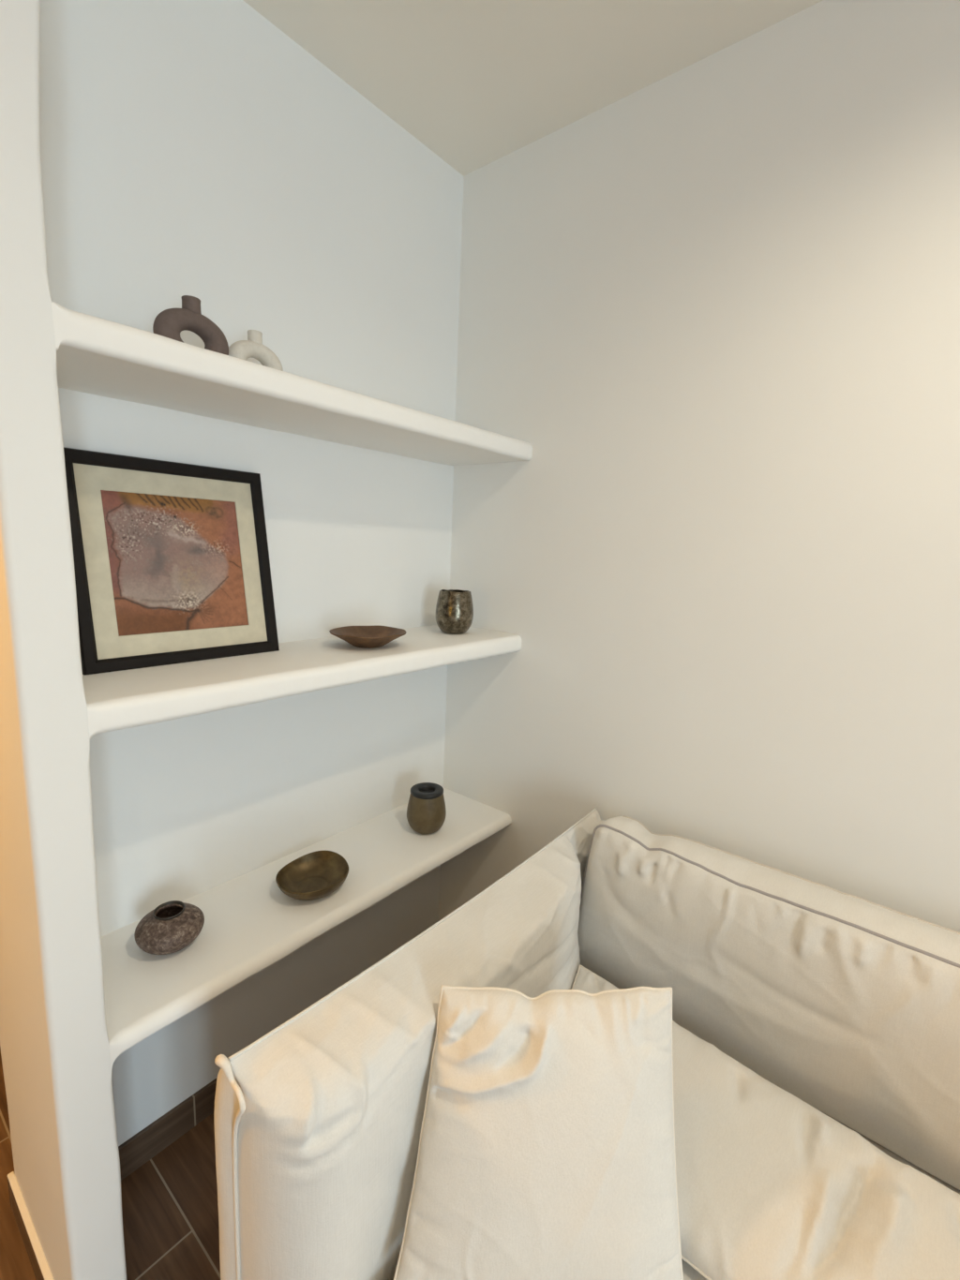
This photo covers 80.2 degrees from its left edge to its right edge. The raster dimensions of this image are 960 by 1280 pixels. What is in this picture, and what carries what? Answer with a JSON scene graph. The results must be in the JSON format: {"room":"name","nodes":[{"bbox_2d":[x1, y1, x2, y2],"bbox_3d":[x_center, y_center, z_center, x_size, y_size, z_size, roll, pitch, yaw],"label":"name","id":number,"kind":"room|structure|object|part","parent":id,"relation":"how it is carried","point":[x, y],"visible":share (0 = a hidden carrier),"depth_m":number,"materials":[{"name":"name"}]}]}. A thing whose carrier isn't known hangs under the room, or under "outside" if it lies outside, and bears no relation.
{"room":"living room","nodes":[
{"label":"living room","id":0,"kind":"room"},
{"bbox_2d":[7,1171,53,1279],"bbox_3d":[-0.882,1.252,1.141,0.421,0.072,0.012,10,12,38],"label":"baseboard","id":1,"kind":"structure","parent":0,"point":[33,1259],"depth_m":1.18,"materials":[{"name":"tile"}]},
{"bbox_2d":[0,0,126,1279],"bbox_3d":[-0.787,0.003,0.968,0.420,2.600,0.094,10,12,38],"label":"wall pier","id":2,"kind":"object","parent":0,"point":[54,1044],"visible":0.99,"depth_m":0.87,"materials":[{"name":"paint"}]},
{"bbox_2d":[0,1047,220,1279],"bbox_3d":[-1.000,1.529,-0.093,7.800,0.080,4.800,10,12,38],"label":"floor","id":3,"kind":"structure","parent":0,"point":[170,1207],"depth_m":1.26,"materials":[{"name":"brown tile"}]},
{"bbox_2d":[213,807,603,1279],"bbox_3d":[0.592,1.002,0.774,1.707,0.748,1.105,10,12,38],"label":"sofa","id":4,"kind":"object","parent":3,"relation":"on","point":[318,1120],"visible":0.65,"depth_m":0.86,"materials":[{"name":"fabric"}]},
{"bbox_3d":[-0.387,0.951,0.867,0.062,0.738,0.013,10,12,38],"label":"panel","id":5,"kind":"part","parent":4,"relation":"part of","materials":[{"name":"fabric"}]},
{"bbox_2d":[681,1258,707,1279],"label":"seat cushion","id":6,"kind":"object","parent":4,"relation":"on","point":[690,1272],"depth_m":0.90,"materials":[{"name":"fabric"}]},
{"bbox_2d":[393,984,683,1279],"bbox_3d":[0.098,0.782,0.902,0.443,0.376,0.206,2,9,0],"label":"cushion","id":7,"kind":"object","parent":6,"relation":"on","point":[546,1147],"visible":1,"depth_m":0.86,"materials":[{"name":"fabric"}]},
{"bbox_2d":[859,1133,959,1193],"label":"seat cushion","id":8,"kind":"object","parent":4,"relation":"on","point":[886,1152],"depth_m":1.08,"materials":[{"name":"fabric"}]},
{"bbox_2d":[571,964,959,1279],"bbox_3d":[0.459,0.897,0.988,0.872,0.136,0.368,10,12,38],"label":"cushion","id":9,"kind":"object","parent":8,"relation":"on","point":[770,1186],"visible":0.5,"depth_m":0.91,"materials":[{"name":"fabric"}]},
{"bbox_2d":[576,816,959,1190],"bbox_3d":[0.842,0.765,1.058,1.495,0.442,0.167,10,12,38],"label":"cushion","id":10,"kind":"object","parent":8,"relation":"on","point":[847,1004],"visible":0.9,"depth_m":1.15,"materials":[{"name":"fabric"}]},
{"bbox_2d":[39,0,462,1146],"bbox_3d":[-0.516,-0.080,1.536,0.111,2.600,1.164,10,12,38],"label":"wall","id":11,"kind":"structure","parent":0,"point":[195,148],"depth_m":1.38,"materials":[{"name":"paint"}]},
{"bbox_2d":[118,1077,217,1180],"bbox_3d":[-0.522,1.167,1.704,0.010,0.087,1.163,10,12,38],"label":"baseboard","id":12,"kind":"structure","parent":11,"relation":"attached to","point":[155,1138],"depth_m":1.40,"materials":[{"name":"tile"}]},
{"bbox_2d":[51,301,532,465],"bbox_3d":[-0.336,-0.513,1.327,0.310,0.063,1.168,10,12,38],"label":"wall shelf","id":13,"kind":"object","parent":11,"relation":"attached to","point":[95,355],"visible":0.99,"depth_m":1.08,"materials":[{"name":"paint"}]},
{"bbox_2d":[152,295,228,355],"bbox_3d":[-0.539,-0.573,1.069,0.042,0.123,0.138,9,12,35],"label":"ring vase","id":14,"kind":"object","parent":13,"relation":"on","point":[170,322],"visible":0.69,"depth_m":1.05,"materials":[{"name":"brown ceramic"}]},
{"bbox_2d":[228,329,282,371],"bbox_3d":[-0.470,-0.585,1.193,0.038,0.110,0.125,9,12,35],"label":"ring vase","id":15,"kind":"object","parent":13,"relation":"on","point":[253,347],"visible":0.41,"depth_m":1.17,"materials":[{"name":"white ceramic"}]},
{"bbox_2d":[82,625,520,740],"bbox_3d":[-0.360,0.055,1.421,0.310,0.067,1.168,10,12,38],"label":"wall shelf","id":16,"kind":"object","parent":11,"relation":"attached to","point":[117,700],"visible":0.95,"depth_m":1.17,"materials":[{"name":"paint"}]},
{"bbox_2d":[63,447,279,675],"bbox_3d":[-0.632,-0.163,1.206,0.088,0.417,0.402,10,12,38],"label":"framed picture","id":17,"kind":"object","parent":16,"relation":"on","point":[171,562],"visible":0.99,"depth_m":1.18,"materials":[{"name":"black paint"}]},
{"bbox_2d":[100,490,248,636],"bbox_3d":[-0.633,-0.162,1.207,0.001,0.288,0.275,-2,4,40],"label":"print","id":18,"kind":"object","parent":17,"relation":"attached to","point":[175,563],"depth_m":1.19},
{"bbox_2d":[328,625,405,648],"bbox_3d":[-0.289,-0.005,1.475,0.196,0.041,0.194,10,12,38],"label":"wooden bowl","id":19,"kind":"object","parent":16,"relation":"on","point":[359,636],"visible":1,"depth_m":1.49,"materials":[{"name":"brown wood"}]},
{"bbox_2d":[435,589,473,634],"bbox_3d":[-0.078,-0.088,1.749,0.116,0.132,0.116,10,12,38],"label":"tumbler","id":20,"kind":"object","parent":16,"relation":"on","point":[453,607],"visible":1,"depth_m":1.70,"materials":[{"name":"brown ceramic"}]},
{"bbox_2d":[100,787,511,1068],"bbox_3d":[-0.385,0.637,1.517,0.310,0.055,1.168,10,12,38],"label":"wall shelf","id":21,"kind":"object","parent":11,"relation":"attached to","point":[250,925],"visible":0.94,"depth_m":1.32,"materials":[{"name":"paint"}]},
{"bbox_2d":[133,900,204,954],"bbox_3d":[-0.658,0.609,1.211,0.130,0.081,0.130,10,12,38],"label":"pot","id":22,"kind":"object","parent":21,"relation":"on","point":[170,928],"visible":1,"depth_m":1.18,"materials":[{"name":"ceramic"}]},
{"bbox_2d":[275,850,348,900],"bbox_3d":[-0.419,0.597,1.428,0.170,0.053,0.183,10,12,38],"label":"brass bowl","id":23,"kind":"object","parent":21,"relation":"on","point":[314,875],"visible":1,"depth_m":1.46,"materials":[{"name":"gold metal"}]},
{"bbox_2d":[406,782,446,833],"bbox_3d":[-0.163,0.516,1.739,0.119,0.132,0.119,10,12,38],"label":"vase","id":24,"kind":"object","parent":21,"relation":"on","point":[425,810],"visible":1,"depth_m":1.70,"materials":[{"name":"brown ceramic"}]},
{"bbox_3d":[-0.161,0.462,1.730,0.100,0.022,0.100,10,12,38],"label":"ring lid","id":25,"kind":"part","parent":24,"relation":"part of","materials":[{"name":"grey ceramic"}]},
{"bbox_2d":[243,0,821,176],"bbox_3d":[-0.888,-1.112,-0.532,7.800,0.080,4.800,10,12,38],"label":"ceiling","id":26,"kind":"structure","parent":0,"point":[476,82],"depth_m":1.29,"materials":[{"name":"paint"}]},
{"bbox_2d":[438,0,959,932],"bbox_3d":[0.545,-0.028,1.490,7.600,2.600,0.100,10,12,38],"label":"wall","id":27,"kind":"structure","parent":0,"point":[715,306],"depth_m":1.33,"materials":[{"name":"paint"}]}
]}

